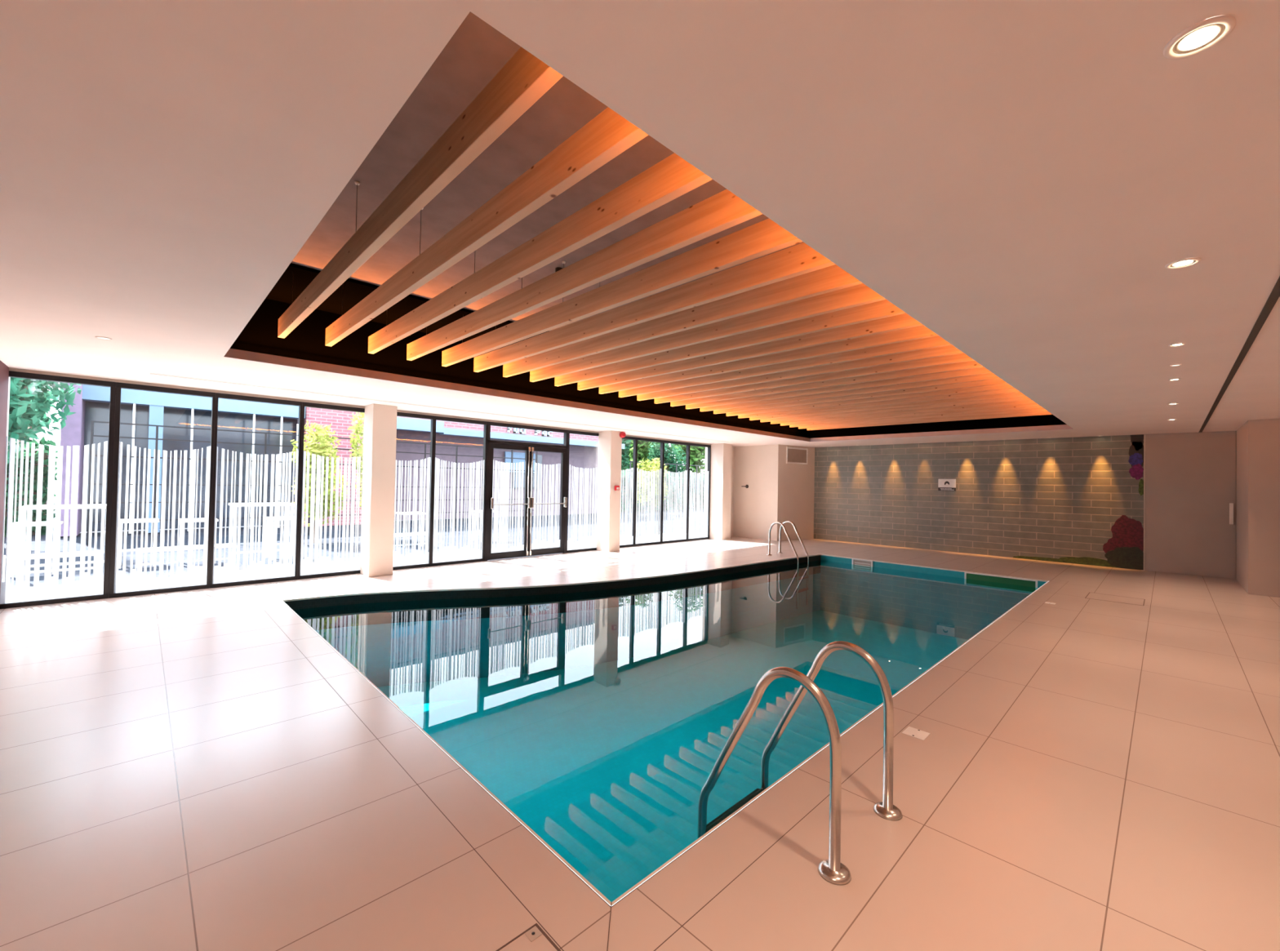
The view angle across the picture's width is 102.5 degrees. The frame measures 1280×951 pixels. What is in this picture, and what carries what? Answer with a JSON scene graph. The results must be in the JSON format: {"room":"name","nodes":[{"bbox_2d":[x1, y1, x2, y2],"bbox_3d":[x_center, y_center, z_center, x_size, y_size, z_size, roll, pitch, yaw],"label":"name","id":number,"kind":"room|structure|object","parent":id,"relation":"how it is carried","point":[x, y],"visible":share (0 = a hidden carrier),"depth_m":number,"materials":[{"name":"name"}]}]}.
{"room":"indoor swimming pool","nodes":[
{"label":"indoor swimming pool","id":0,"kind":"room"},
{"bbox_2d":[2,377,10,572],"bbox_3d":[-3.313,0.144,1.744,0.150,2.662,11.138,2,-1,-44],"label":"wall","id":1,"kind":"structure","parent":0,"point":[9,377],"depth_m":5.77,"materials":[{"name":"white paint"}]},
{"bbox_2d":[0,360,8,592],"bbox_3d":[-6.809,0.136,5.450,0.012,2.661,0.550,2,-1,-44],"label":"trim","id":2,"kind":"structure","parent":1,"relation":"attached to","point":[4,369],"depth_m":5.55,"materials":[{"name":"white paint"}]},
{"bbox_2d":[8,367,734,536],"bbox_3d":[-2.184,0.303,10.500,13.690,2.662,0.170,2,-1,-44],"label":"wall","id":3,"kind":"structure","parent":0,"point":[10,369],"depth_m":7.97,"materials":[{"name":"paint"}]},
{"bbox_2d":[0,370,115,608],"bbox_3d":[-6.751,0.163,5.961,0.870,2.625,0.090,2,-1,-44],"label":"window","id":4,"kind":"structure","parent":3,"relation":"in","point":[88,587],"depth_m":5.95,"materials":[{"name":"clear glass"}]},
{"bbox_2d":[108,382,215,598],"bbox_3d":[-6.103,0.185,6.592,0.940,2.625,0.090,2,-1,-44],"label":"window","id":5,"kind":"structure","parent":3,"relation":"in","point":[197,577],"depth_m":6.55,"materials":[{"name":"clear glass"}]},
{"bbox_2d":[209,392,302,588],"bbox_3d":[-5.410,0.209,7.267,0.996,2.625,0.090,2,-1,-44],"label":"window","id":6,"kind":"structure","parent":3,"relation":"in","point":[226,575],"depth_m":7.26,"materials":[{"name":"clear glass"}]},
{"bbox_2d":[297,401,364,579],"bbox_3d":[-4.701,0.234,7.958,0.984,2.625,0.090,2,-1,-44],"label":"window","id":7,"kind":"structure","parent":3,"relation":"in","point":[322,566],"depth_m":7.84,"materials":[{"name":"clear glass"}]},
{"bbox_2d":[392,412,434,569],"bbox_3d":[-3.997,0.258,8.644,0.982,2.625,0.090,2,-1,-44],"label":"window","id":8,"kind":"structure","parent":3,"relation":"in","point":[414,560],"depth_m":8.79,"materials":[{"name":"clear glass"}]},
{"bbox_2d":[431,416,487,566],"bbox_3d":[-3.287,0.282,9.335,1.001,2.625,0.090,2,-1,-44],"label":"window","id":9,"kind":"structure","parent":3,"relation":"in","point":[448,555],"depth_m":9.32,"materials":[{"name":"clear glass"}]},
{"bbox_2d":[484,421,568,560],"bbox_3d":[-2.226,0.317,10.306,1.875,2.625,0.180,2,-1,-44],"label":"door","id":10,"kind":"structure","parent":3,"relation":"in","point":[544,547],"depth_m":10.25,"materials":[{"name":"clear glass"}]},
{"bbox_2d":[566,430,599,552],"bbox_3d":[-1.223,0.353,11.345,1.012,2.625,0.090,2,-1,-44],"label":"window","id":11,"kind":"structure","parent":3,"relation":"in","point":[588,544],"depth_m":11.27,"materials":[{"name":"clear glass"}]},
{"bbox_2d":[619,435,636,547],"bbox_3d":[-0.497,0.378,12.053,1.016,2.625,0.090,2,-1,-44],"label":"window","id":12,"kind":"structure","parent":3,"relation":"in","point":[624,541],"depth_m":12.30,"materials":[{"name":"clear glass"}]},
{"bbox_2d":[634,437,663,546],"bbox_3d":[0.207,0.402,12.739,0.952,2.625,0.090,2,-1,-44],"label":"window","id":13,"kind":"structure","parent":3,"relation":"in","point":[651,538],"depth_m":12.79,"materials":[{"name":"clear glass"}]},
{"bbox_2d":[662,440,689,543],"bbox_3d":[0.911,0.426,13.425,1.013,2.625,0.090,2,-1,-44],"label":"window","id":14,"kind":"structure","parent":3,"relation":"in","point":[667,537],"depth_m":13.49,"materials":[{"name":"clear glass"}]},
{"bbox_2d":[688,443,711,541],"bbox_3d":[1.603,0.450,14.098,0.919,2.625,0.090,2,-1,-44],"label":"window","id":15,"kind":"structure","parent":3,"relation":"in","point":[704,534],"depth_m":14.15,"materials":[{"name":"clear glass"}]},
{"bbox_2d":[290,11,803,330],"bbox_3d":[1.980,-1.780,7.209,12.040,0.100,5.518,2,-1,-44],"label":"ceiling","id":16,"kind":"structure","parent":0,"point":[477,51],"depth_m":3.22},
{"bbox_2d":[266,262,549,348],"bbox_3d":[1.979,-1.714,7.208,12.020,0.029,5.498,2,-1,-44],"label":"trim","id":17,"kind":"structure","parent":16,"relation":"attached to","point":[353,291],"depth_m":5.31,"materials":[{"name":"black paint"}]},
{"bbox_2d":[277,46,563,337],"bbox_3d":[-1.821,-1.594,3.278,0.055,0.538,4.700,2,-1,-44],"label":"timber beam","id":18,"kind":"structure","parent":16,"relation":"attached to","point":[524,78],"depth_m":2.29,"materials":[{"name":"wood"}]},
{"bbox_2d":[324,106,648,346],"bbox_3d":[-1.535,-1.584,3.557,0.055,0.538,4.700,2,-1,-44],"label":"timber beam","id":19,"kind":"structure","parent":16,"relation":"attached to","point":[609,134],"depth_m":2.64,"materials":[{"name":"brown wood"}]},
{"bbox_2d":[368,152,712,354],"bbox_3d":[-1.249,-1.574,3.836,0.055,0.538,4.700,2,-1,-44],"label":"timber beam","id":20,"kind":"structure","parent":16,"relation":"attached to","point":[672,177],"depth_m":2.97,"materials":[{"name":"brown wood"}]},
{"bbox_2d":[555,266,562,271],"bbox_3d":[-0.712,-1.788,4.525,0.070,0.070,0.070,2,-1,-44],"label":"ceiling sensor","id":21,"kind":"object","parent":16,"relation":"attached to","point":[557,268],"visible":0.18,"depth_m":4.49,"materials":[{"name":"black plastic"}]},
{"bbox_2d":[406,189,762,360],"bbox_3d":[-0.962,-1.564,4.115,0.055,0.538,4.700,2,-1,-44],"label":"timber beam","id":22,"kind":"structure","parent":16,"relation":"attached to","point":[724,210],"depth_m":3.31,"materials":[{"name":"brown wood"}]},
{"bbox_2d":[441,217,802,366],"bbox_3d":[-0.676,-1.554,4.394,0.055,0.538,4.700,2,-1,-44],"label":"timber beam","id":23,"kind":"structure","parent":16,"relation":"attached to","point":[766,237],"depth_m":3.63,"materials":[{"name":"brown wood"}]},
{"bbox_2d":[230,297,1066,438],"bbox_3d":[1.972,-1.387,7.203,12.040,0.685,5.518,2,-1,-44],"label":"ceiling recess edge","id":24,"kind":"structure","parent":16,"relation":"attached to","point":[307,341],"depth_m":6.75,"materials":[{"name":"black paint"}]},
{"bbox_2d":[473,242,835,372],"bbox_3d":[-0.389,-1.545,4.673,0.055,0.538,4.700,2,-1,-44],"label":"timber beam","id":25,"kind":"structure","parent":16,"relation":"attached to","point":[800,259],"depth_m":3.95,"materials":[{"name":"brown wood"}]},
{"bbox_2d":[502,264,862,377],"bbox_3d":[-0.103,-1.535,4.952,0.055,0.538,4.700,2,-1,-44],"label":"timber beam","id":26,"kind":"structure","parent":16,"relation":"attached to","point":[830,278],"depth_m":4.27,"materials":[{"name":"brown wood"}]},
{"bbox_2d":[529,283,885,382],"bbox_3d":[0.184,-1.525,5.231,0.055,0.538,4.700,2,-1,-44],"label":"timber beam","id":27,"kind":"structure","parent":16,"relation":"attached to","point":[859,295],"depth_m":4.57,"materials":[{"name":"brown wood"}]},
{"bbox_2d":[554,299,906,386],"bbox_3d":[0.470,-1.515,5.510,0.055,0.538,4.700,2,-1,-44],"label":"timber beam","id":28,"kind":"structure","parent":16,"relation":"attached to","point":[882,308],"depth_m":4.87,"materials":[{"name":"brown wood"}]},
{"bbox_2d":[577,313,923,390],"bbox_3d":[0.756,-1.505,5.789,0.055,0.538,4.700,2,-1,-44],"label":"timber beam","id":29,"kind":"structure","parent":16,"relation":"attached to","point":[900,322],"depth_m":5.18,"materials":[{"name":"brown wood"}]},
{"bbox_2d":[599,324,937,394],"bbox_3d":[1.043,-1.496,6.068,0.055,0.538,4.700,2,-1,-44],"label":"timber beam","id":30,"kind":"structure","parent":16,"relation":"attached to","point":[921,331],"depth_m":5.49,"materials":[{"name":"brown wood"}]},
{"bbox_2d":[618,335,951,397],"bbox_3d":[1.329,-1.486,6.347,0.055,0.538,4.700,2,-1,-44],"label":"timber beam","id":31,"kind":"structure","parent":16,"relation":"attached to","point":[935,341],"depth_m":5.79,"materials":[{"name":"brown wood"}]},
{"bbox_2d":[636,345,964,400],"bbox_3d":[1.616,-1.476,6.626,0.055,0.538,4.700,2,-1,-44],"label":"timber beam","id":32,"kind":"structure","parent":16,"relation":"attached to","point":[942,351],"depth_m":6.09,"materials":[{"name":"brown wood"}]},
{"bbox_2d":[654,353,974,404],"bbox_3d":[1.902,-1.466,6.905,0.055,0.538,4.700,2,-1,-44],"label":"timber beam","id":33,"kind":"structure","parent":16,"relation":"attached to","point":[961,357],"depth_m":6.38,"materials":[{"name":"brown wood"}]},
{"bbox_2d":[670,360,983,406],"bbox_3d":[2.189,-1.456,7.184,0.055,0.538,4.700,2,-1,-44],"label":"timber beam","id":34,"kind":"structure","parent":16,"relation":"attached to","point":[971,364],"depth_m":6.68,"materials":[{"name":"brown wood"}]},
{"bbox_2d":[685,367,991,408],"bbox_3d":[2.475,-1.446,7.463,0.055,0.538,4.700,2,-1,-44],"label":"timber beam","id":35,"kind":"structure","parent":16,"relation":"attached to","point":[981,371],"depth_m":6.98,"materials":[{"name":"brown wood"}]},
{"bbox_2d":[699,373,1000,411],"bbox_3d":[2.761,-1.437,7.742,0.055,0.538,4.700,2,-1,-44],"label":"timber beam","id":36,"kind":"structure","parent":16,"relation":"attached to","point":[985,376],"depth_m":7.26,"materials":[{"name":"brown wood"}]},
{"bbox_2d":[713,378,1007,413],"bbox_3d":[3.048,-1.427,8.021,0.055,0.538,4.700,2,-1,-44],"label":"timber beam","id":37,"kind":"structure","parent":16,"relation":"attached to","point":[997,381],"depth_m":7.58,"materials":[{"name":"brown wood"}]},
{"bbox_2d":[725,383,1014,416],"bbox_3d":[3.334,-1.417,8.300,0.055,0.538,4.700,2,-1,-44],"label":"timber beam","id":38,"kind":"structure","parent":16,"relation":"attached to","point":[1004,386],"depth_m":7.86,"materials":[{"name":"brown wood"}]},
{"bbox_2d":[737,388,1020,418],"bbox_3d":[3.621,-1.407,8.579,0.055,0.538,4.700,2,-1,-44],"label":"timber beam","id":39,"kind":"structure","parent":16,"relation":"attached to","point":[1007,390],"depth_m":8.15,"materials":[{"name":"brown wood"}]},
{"bbox_2d":[749,392,1025,420],"bbox_3d":[3.907,-1.397,8.858,0.055,0.538,4.700,2,-1,-44],"label":"timber beam","id":40,"kind":"structure","parent":16,"relation":"attached to","point":[1014,394],"depth_m":8.44,"materials":[{"name":"brown wood"}]},
{"bbox_2d":[760,395,1031,422],"bbox_3d":[4.194,-1.387,9.137,0.055,0.538,4.700,2,-1,-44],"label":"timber beam","id":41,"kind":"structure","parent":16,"relation":"attached to","point":[1017,398],"depth_m":8.75,"materials":[{"name":"brown wood"}]},
{"bbox_2d":[770,400,1035,424],"bbox_3d":[4.480,-1.378,9.416,0.055,0.538,4.700,2,-1,-44],"label":"timber beam","id":42,"kind":"structure","parent":16,"relation":"attached to","point":[1025,402],"depth_m":9.04,"materials":[{"name":"brown wood"}]},
{"bbox_2d":[780,403,1040,426],"bbox_3d":[4.766,-1.368,9.695,0.055,0.538,4.700,2,-1,-44],"label":"timber beam","id":43,"kind":"structure","parent":16,"relation":"attached to","point":[1031,405],"depth_m":9.33,"materials":[{"name":"brown wood"}]},
{"bbox_2d":[789,406,1044,427],"bbox_3d":[5.053,-1.358,9.974,0.055,0.538,4.700,2,-1,-44],"label":"timber beam","id":44,"kind":"structure","parent":16,"relation":"attached to","point":[1033,407],"depth_m":9.62,"materials":[{"name":"brown wood"}]},
{"bbox_2d":[798,408,1048,428],"bbox_3d":[5.339,-1.348,10.253,0.055,0.538,4.700,2,-1,-44],"label":"timber beam","id":45,"kind":"structure","parent":16,"relation":"attached to","point":[1042,410],"depth_m":9.88,"materials":[{"name":"brown wood"}]},
{"bbox_2d":[806,412,1052,430],"bbox_3d":[5.626,-1.338,10.533,0.055,0.538,4.700,2,-1,-44],"label":"timber beam","id":46,"kind":"structure","parent":16,"relation":"attached to","point":[1038,413],"depth_m":10.19,"materials":[{"name":"brown wood"}]},
{"bbox_2d":[0,0,1279,447],"bbox_3d":[2.201,-0.999,7.112,15.180,0.001,11.138,2,-1,-44],"label":"ceiling","id":47,"kind":"structure","parent":0,"point":[1020,180],"depth_m":1.82,"materials":[{"name":"paint"}]},
{"bbox_2d":[94,336,111,340],"bbox_3d":[-4.561,-1.167,4.364,0.100,0.010,0.100,2,-1,-44],"label":"recessed light","id":48,"kind":"object","parent":47,"relation":"in","point":[97,337],"visible":1,"depth_m":4.36,"materials":[{"name":"paint"}]},
{"bbox_2d":[150,373,726,441],"bbox_3d":[-1.607,-1.027,9.718,11.100,0.006,0.065,2,-1,-44],"label":"ceiling vent","id":49,"kind":"object","parent":47,"relation":"in","point":[150,373],"visible":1,"depth_m":7.55,"materials":[{"name":"metal"}]},
{"bbox_2d":[223,348,1073,441],"bbox_3d":[1.966,-1.047,7.197,12.040,0.090,5.518,2,-1,-44],"label":"trim","id":50,"kind":"structure","parent":47,"relation":"attached to","point":[232,353],"depth_m":7.47,"materials":[{"name":"paint"}]},
{"bbox_2d":[1168,342,1186,346],"bbox_3d":[4.141,-1.009,3.956,0.090,0.010,0.090,2,-1,-44],"label":"recessed light","id":51,"kind":"object","parent":47,"relation":"in","point":[1175,344],"visible":1,"depth_m":3.96,"materials":[{"name":"paint"}]},
{"bbox_2d":[1164,257,1201,269],"bbox_3d":[2.706,-1.058,2.559,0.124,0.010,0.124,2,-1,-44],"label":"recessed light","id":52,"kind":"object","parent":47,"relation":"in","point":[1183,263],"visible":1,"depth_m":2.56,"materials":[{"name":"paint"}]},
{"bbox_2d":[1163,14,1235,59],"bbox_3d":[1.409,-1.102,1.295,0.124,0.010,0.124,2,-1,-44],"label":"recessed light","id":53,"kind":"object","parent":47,"relation":"in","point":[1200,37],"visible":1,"depth_m":1.29,"materials":[{"name":"paint"}]},
{"bbox_2d":[1198,275,1279,432],"bbox_3d":[6.177,-0.947,5.414,11.848,0.006,0.040,2,-1,-44],"label":"ceiling slot","id":54,"kind":"object","parent":47,"relation":"attached to","point":[1274,295],"visible":1,"depth_m":3.81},
{"bbox_2d":[0,536,1279,950],"bbox_3d":[2.203,1.663,7.017,15.180,0.001,10.988,2,-1,-44],"label":"floor","id":55,"kind":"structure","parent":0,"point":[176,774],"depth_m":2.46,"materials":[{"name":"beige tile"}]},
{"bbox_2d":[360,404,397,577],"bbox_3d":[-4.149,0.229,8.147,0.350,2.661,0.438,2,-1,-44],"label":"column","id":56,"kind":"structure","parent":55,"relation":"on","point":[377,531],"depth_m":7.99,"materials":[{"name":"paint"}]},
{"bbox_2d":[496,923,560,950],"bbox_3d":[-0.373,1.523,1.344,0.600,0.003,0.560,2,-1,-44],"label":"floor hatch","id":57,"kind":"object","parent":55,"relation":"on","point":[533,939],"visible":1,"depth_m":1.68,"materials":[{"name":"metal"}]},
{"bbox_2d":[595,431,622,551],"bbox_3d":[-0.694,0.347,11.513,0.320,2.661,0.438,2,-1,-44],"label":"column","id":58,"kind":"structure","parent":55,"relation":"on","point":[610,442],"depth_m":11.37,"materials":[{"name":"paint"}]},
{"bbox_2d":[614,485,619,490],"bbox_3d":[-0.506,0.279,11.351,0.110,0.110,0.056,2,-1,-44],"label":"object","id":59,"kind":"object","parent":58,"relation":"attached to","point":[616,487],"visible":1,"depth_m":11.32,"materials":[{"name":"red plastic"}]},
{"bbox_2d":[619,431,626,437],"bbox_3d":[-0.382,-0.908,11.438,0.132,0.132,0.100,2,-1,-44],"label":"fire alarm","id":60,"kind":"object","parent":58,"relation":"attached to","point":[622,434],"visible":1,"depth_m":11.40,"materials":[{"name":"red plastic"}]},
{"bbox_2d":[284,555,1046,902],"bbox_3d":[1.224,2.286,7.441,9.740,1.230,6.160,2,-1,-44],"label":"swimming pool","id":61,"kind":"object","parent":55,"relation":"in","point":[600,715],"visible":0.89,"depth_m":6.94,"materials":[{"name":"teal liquid"}]},
{"bbox_2d":[254,552,1068,950],"bbox_3d":[1.220,1.660,7.466,10.223,0.022,6.685,2,-1,-44],"label":"pool coping","id":62,"kind":"object","parent":61,"relation":"on","point":[571,911],"visible":0.98,"depth_m":2.40,"materials":[{"name":"tile"}]},
{"bbox_2d":[851,558,873,571],"bbox_3d":[4.699,1.892,10.853,0.019,0.227,0.440,2,-1,-44],"label":"skimmer","id":63,"kind":"object","parent":61,"relation":"attached to","point":[856,564],"visible":1,"depth_m":10.85,"materials":[{"name":"white plastic"}]},
{"bbox_2d":[964,572,1037,592],"bbox_3d":[6.388,1.899,9.120,0.019,0.223,1.080,2,-1,-44],"label":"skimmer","id":64,"kind":"object","parent":61,"relation":"attached to","point":[972,579],"visible":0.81,"depth_m":9.10,"materials":[{"name":"green plastic"}]},
{"bbox_2d":[709,443,732,540],"bbox_3d":[2.263,0.449,14.394,0.400,2.661,0.438,2,-1,-44],"label":"column","id":65,"kind":"structure","parent":55,"relation":"on","point":[721,453],"depth_m":14.24,"materials":[{"name":"paint"}]},
{"bbox_2d":[766,520,808,608],"bbox_3d":[3.220,1.901,11.193,0.747,1.793,0.624,0,-1,42],"label":"pool ladder","id":66,"kind":"object","parent":55,"relation":"attached to","point":[806,565],"visible":1,"depth_m":11.12,"materials":[{"name":"metal"}]},
{"bbox_2d":[697,640,902,885],"bbox_3d":[0.737,1.716,2.421,0.674,1.793,0.747,2,-1,-44],"label":"pool ladder","id":67,"kind":"object","parent":55,"relation":"attached to","point":[832,870],"visible":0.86,"depth_m":2.37,"materials":[{"name":"metal"}]},
{"bbox_2d":[902,726,930,740],"bbox_3d":[1.703,1.590,3.167,0.124,0.004,0.124,2,-1,-44],"label":"floor plate","id":68,"kind":"object","parent":55,"relation":"on","point":[921,735],"visible":1,"depth_m":3.16,"materials":[{"name":"white plastic"}]},
{"bbox_2d":[1084,592,1145,605],"bbox_3d":[6.756,1.752,7.300,0.600,0.002,0.600,2,-1,-44],"label":"access cover","id":69,"kind":"object","parent":55,"relation":"on","point":[1121,599],"visible":1,"depth_m":7.29,"materials":[{"name":"beige tile"}]},
{"bbox_2d":[733,444,814,541],"bbox_3d":[3.923,0.491,15.104,1.489,2.662,1.798,2,-1,-44],"label":"wall","id":70,"kind":"structure","parent":0,"point":[777,491],"depth_m":14.62,"materials":[{"name":"paint"}]},
{"bbox_2d":[786,446,808,464],"bbox_3d":[4.465,-0.559,14.575,0.880,0.465,0.022,2,-1,-33],"label":"air vent","id":71,"kind":"object","parent":70,"relation":"in","point":[798,455],"visible":1,"depth_m":14.57,"materials":[{"name":"white plastic"}]},
{"bbox_2d":[813,435,1143,570],"bbox_3d":[7.682,0.521,12.456,0.200,2.662,11.138,2,-1,-44],"label":"wall","id":72,"kind":"structure","parent":0,"point":[1057,497],"depth_m":11.98,"materials":[{"name":"tile"}]},
{"bbox_2d":[937,479,955,490],"bbox_3d":[7.484,0.229,12.515,0.014,0.290,0.380,2,-1,-44],"label":"wall sign","id":73,"kind":"object","parent":72,"relation":"attached to","point":[943,484],"visible":1,"depth_m":12.52,"materials":[{"name":"white plastic"}]},
{"bbox_2d":[1013,434,1143,569],"bbox_3d":[9.141,0.418,10.811,0.009,2.867,2.093,2,-1,-44],"label":"mural","id":74,"kind":"object","parent":72,"relation":"attached to","point":[1125,549],"visible":0.94,"depth_m":10.21,"materials":[{"name":"multicoloured paint"}]},
{"bbox_2d":[1143,434,1145,570],"bbox_3d":[9.867,0.524,10.039,0.038,2.661,0.023,2,-1,-44],"label":"trim","id":75,"kind":"structure","parent":72,"relation":"attached to","point":[1144,434],"depth_m":10.03,"materials":[{"name":"metal"}]},
{"bbox_2d":[1145,431,1235,579],"bbox_3d":[10.267,0.524,9.603,0.071,2.657,1.155,2,-1,-44],"label":"door","id":76,"kind":"structure","parent":72,"relation":"in","point":[1190,477],"depth_m":9.59,"materials":[{"name":"white wood"}]},
{"bbox_2d":[1235,418,1279,597],"bbox_3d":[10.400,0.504,8.124,1.949,2.662,1.140,2,-1,-44],"label":"wall","id":77,"kind":"structure","parent":0,"point":[1257,441],"depth_m":7.78,"materials":[{"name":"paint"}]},
{"label":"outside","id":78,"kind":"structure","parent":0,"visible":0},
{"bbox_2d":[3,497,704,586],"bbox_3d":[-5.971,1.945,32.944,85.000,0.001,37.262,2,-1,-44],"label":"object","id":79,"kind":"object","parent":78,"point":[42,543],"depth_m":12.61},
{"bbox_2d":[4,435,57,537],"bbox_3d":[-16.780,0.218,10.920,5.979,2.544,1.191,2,-1,-44],"label":"hedge","id":80,"kind":"object","parent":79,"relation":"on","point":[46,455],"visible":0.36,"depth_m":12.46,"materials":[{"name":"green plant"}]},
{"bbox_2d":[14,393,52,446],"bbox_3d":[-18.889,-2.053,13.438,3.971,6.897,4.218,1,-1,-13],"label":"tree","id":81,"kind":"object","parent":79,"relation":"on","point":[28,439],"visible":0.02,"depth_m":14.99,"materials":[{"name":"green plant"}]},
{"bbox_2d":[9,520,62,577],"bbox_3d":[-9.182,1.104,7.800,0.500,0.770,0.500,2,-1,-44],"label":"patio table","id":82,"kind":"object","parent":79,"relation":"on","point":[33,523],"visible":0.31,"depth_m":7.78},
{"bbox_2d":[6,377,81,469],"bbox_3d":[-12.932,-1.639,10.092,2.671,6.189,2.402,1,-1,-23],"label":"tree","id":83,"kind":"object","parent":79,"relation":"on","point":[25,420],"visible":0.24,"depth_m":10.34,"materials":[{"name":"green plant"}]},
{"bbox_2d":[2,550,100,582],"bbox_3d":[-7.637,1.260,6.653,0.900,0.480,0.340,2,-1,-44],"label":"bench","id":84,"kind":"object","parent":79,"relation":"on","point":[98,552],"visible":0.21,"depth_m":6.62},
{"bbox_2d":[18,504,106,587],"bbox_3d":[-8.013,0.962,7.193,0.850,1.080,0.600,2,-1,-44],"label":"bar table","id":85,"kind":"object","parent":79,"relation":"on","point":[79,506],"visible":0.16,"depth_m":7.02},
{"bbox_2d":[118,518,159,568],"bbox_3d":[-8.457,1.131,8.646,0.500,0.770,0.500,2,-1,-44],"label":"patio table","id":86,"kind":"object","parent":79,"relation":"on","point":[122,521],"visible":0.57,"depth_m":8.51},
{"bbox_2d":[137,543,236,571],"bbox_3d":[-6.685,1.293,7.580,1.100,0.480,0.340,2,-1,-44],"label":"bench","id":87,"kind":"object","parent":79,"relation":"on","point":[227,545],"visible":0.43,"depth_m":7.50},
{"bbox_2d":[178,518,217,563],"bbox_3d":[-7.745,1.150,8.990,0.500,0.770,0.500,2,-1,-44],"label":"patio table","id":88,"kind":"object","parent":79,"relation":"on","point":[187,520],"visible":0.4,"depth_m":8.97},
{"bbox_2d":[227,502,294,565],"bbox_3d":[-6.438,1.016,8.727,0.850,1.080,0.600,2,-1,-44],"label":"bar table","id":89,"kind":"object","parent":79,"relation":"on","point":[229,504],"visible":0.49,"depth_m":8.64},
{"bbox_2d":[265,515,294,560],"bbox_3d":[-6.767,1.180,9.733,0.500,0.770,0.500,2,-1,-44],"label":"patio table","id":90,"kind":"object","parent":79,"relation":"on","point":[267,517],"visible":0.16,"depth_m":9.72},
{"bbox_2d":[86,420,537,546],"bbox_3d":[-7.689,0.300,14.696,11.040,2.650,0.040,2,-1,-44],"label":"wire fence","id":91,"kind":"object","parent":79,"relation":"on","point":[92,435],"visible":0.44,"depth_m":12.58,"materials":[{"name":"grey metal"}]},
{"bbox_2d":[290,419,347,542],"bbox_3d":[-7.561,0.155,12.103,1.072,2.869,1.271,1,-1,8],"label":"bush","id":92,"kind":"object","parent":79,"relation":"on","point":[323,448],"visible":0.62,"depth_m":11.96,"materials":[{"name":"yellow plant"}]},
{"bbox_2d":[60,382,624,536],"bbox_3d":[-8.300,-0.840,19.578,18.120,5.000,3.150,2,-1,-44],"label":"building","id":93,"kind":"structure","parent":79,"relation":"on","point":[93,403],"depth_m":15.29,"materials":[{"name":"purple brick"}]},
{"bbox_2d":[504,451,535,472],"bbox_3d":[-5.177,-0.565,22.146,1.450,0.850,0.070,2,-1,-44],"label":"window","id":94,"kind":"structure","parent":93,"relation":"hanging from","point":[507,454],"depth_m":21.98,"materials":[{"name":"clear glass"}]},
{"bbox_2d":[346,412,364,509],"bbox_3d":[-6.865,-0.084,13.180,1.190,3.407,0.886,2,-1,-44],"label":"bush","id":95,"kind":"object","parent":79,"relation":"on","point":[357,427],"visible":0.17,"depth_m":12.90,"materials":[{"name":"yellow plant"}]},
{"bbox_2d":[395,511,426,547],"bbox_3d":[-5.304,1.241,11.857,0.500,0.770,0.500,2,-1,-44],"label":"patio table","id":96,"kind":"object","parent":79,"relation":"on","point":[402,513],"visible":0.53,"depth_m":11.83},
{"bbox_2d":[393,532,439,546],"bbox_3d":[-4.519,1.371,9.970,1.100,0.480,0.340,2,-1,-44],"label":"bench","id":97,"kind":"object","parent":79,"relation":"on","point":[417,533],"visible":0.19,"depth_m":9.92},
{"bbox_2d":[471,510,497,542],"bbox_3d":[-3.980,1.287,13.147,0.500,0.770,0.500,2,-1,-44],"label":"patio table","id":98,"kind":"object","parent":79,"relation":"on","point":[471,510],"visible":0.25,"depth_m":13.13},
{"bbox_2d":[621,439,631,471],"bbox_3d":[-1.776,-1.300,31.774,2.912,6.617,2.846,1,-1,-13],"label":"tree","id":99,"kind":"object","parent":79,"relation":"on","point":[624,460],"visible":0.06,"depth_m":31.33,"materials":[{"name":"green plant"}]},
{"bbox_2d":[625,440,659,475],"bbox_3d":[0.229,-1.403,36.739,4.748,7.054,3.386,2,-1,-44],"label":"tree","id":100,"kind":"object","parent":79,"relation":"on","point":[642,446],"visible":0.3,"depth_m":35.28,"materials":[{"name":"green plant"}]},
{"bbox_2d":[636,457,668,515],"bbox_3d":[0.510,0.523,25.401,2.269,2.858,1.737,2,-1,-44],"label":"bush","id":101,"kind":"object","parent":79,"relation":"on","point":[655,464],"visible":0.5,"depth_m":25.18,"materials":[{"name":"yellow plant"}]},
{"bbox_2d":[621,469,704,511],"bbox_3d":[4.955,1.044,33.641,20.585,2.461,1.177,2,-1,-44],"label":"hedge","id":102,"kind":"object","parent":79,"relation":"on","point":[623,482],"visible":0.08,"depth_m":30.26,"materials":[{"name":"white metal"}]},
{"bbox_2d":[647,441,685,476],"bbox_3d":[1.650,-0.435,32.717,2.669,5.047,2.593,2,-1,-44],"label":"tree","id":103,"kind":"object","parent":79,"relation":"on","point":[655,448],"visible":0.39,"depth_m":32.17,"materials":[{"name":"green plant"}]},
{"bbox_2d":[628,461,704,512],"bbox_3d":[3.691,0.745,30.808,11.800,2.700,0.060,2,-1,-44],"label":"fence","id":104,"kind":"object","parent":79,"relation":"on","point":[676,473],"visible":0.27,"depth_m":29.19,"materials":[{"name":"grey metal"}]},
{"bbox_2d":[669,444,705,477],"bbox_3d":[3.971,-1.618,37.901,4.198,7.662,5.214,2,-1,-44],"label":"tree","id":105,"kind":"object","parent":79,"relation":"on","point":[697,454],"visible":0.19,"depth_m":36.67,"materials":[{"name":"green plant"}]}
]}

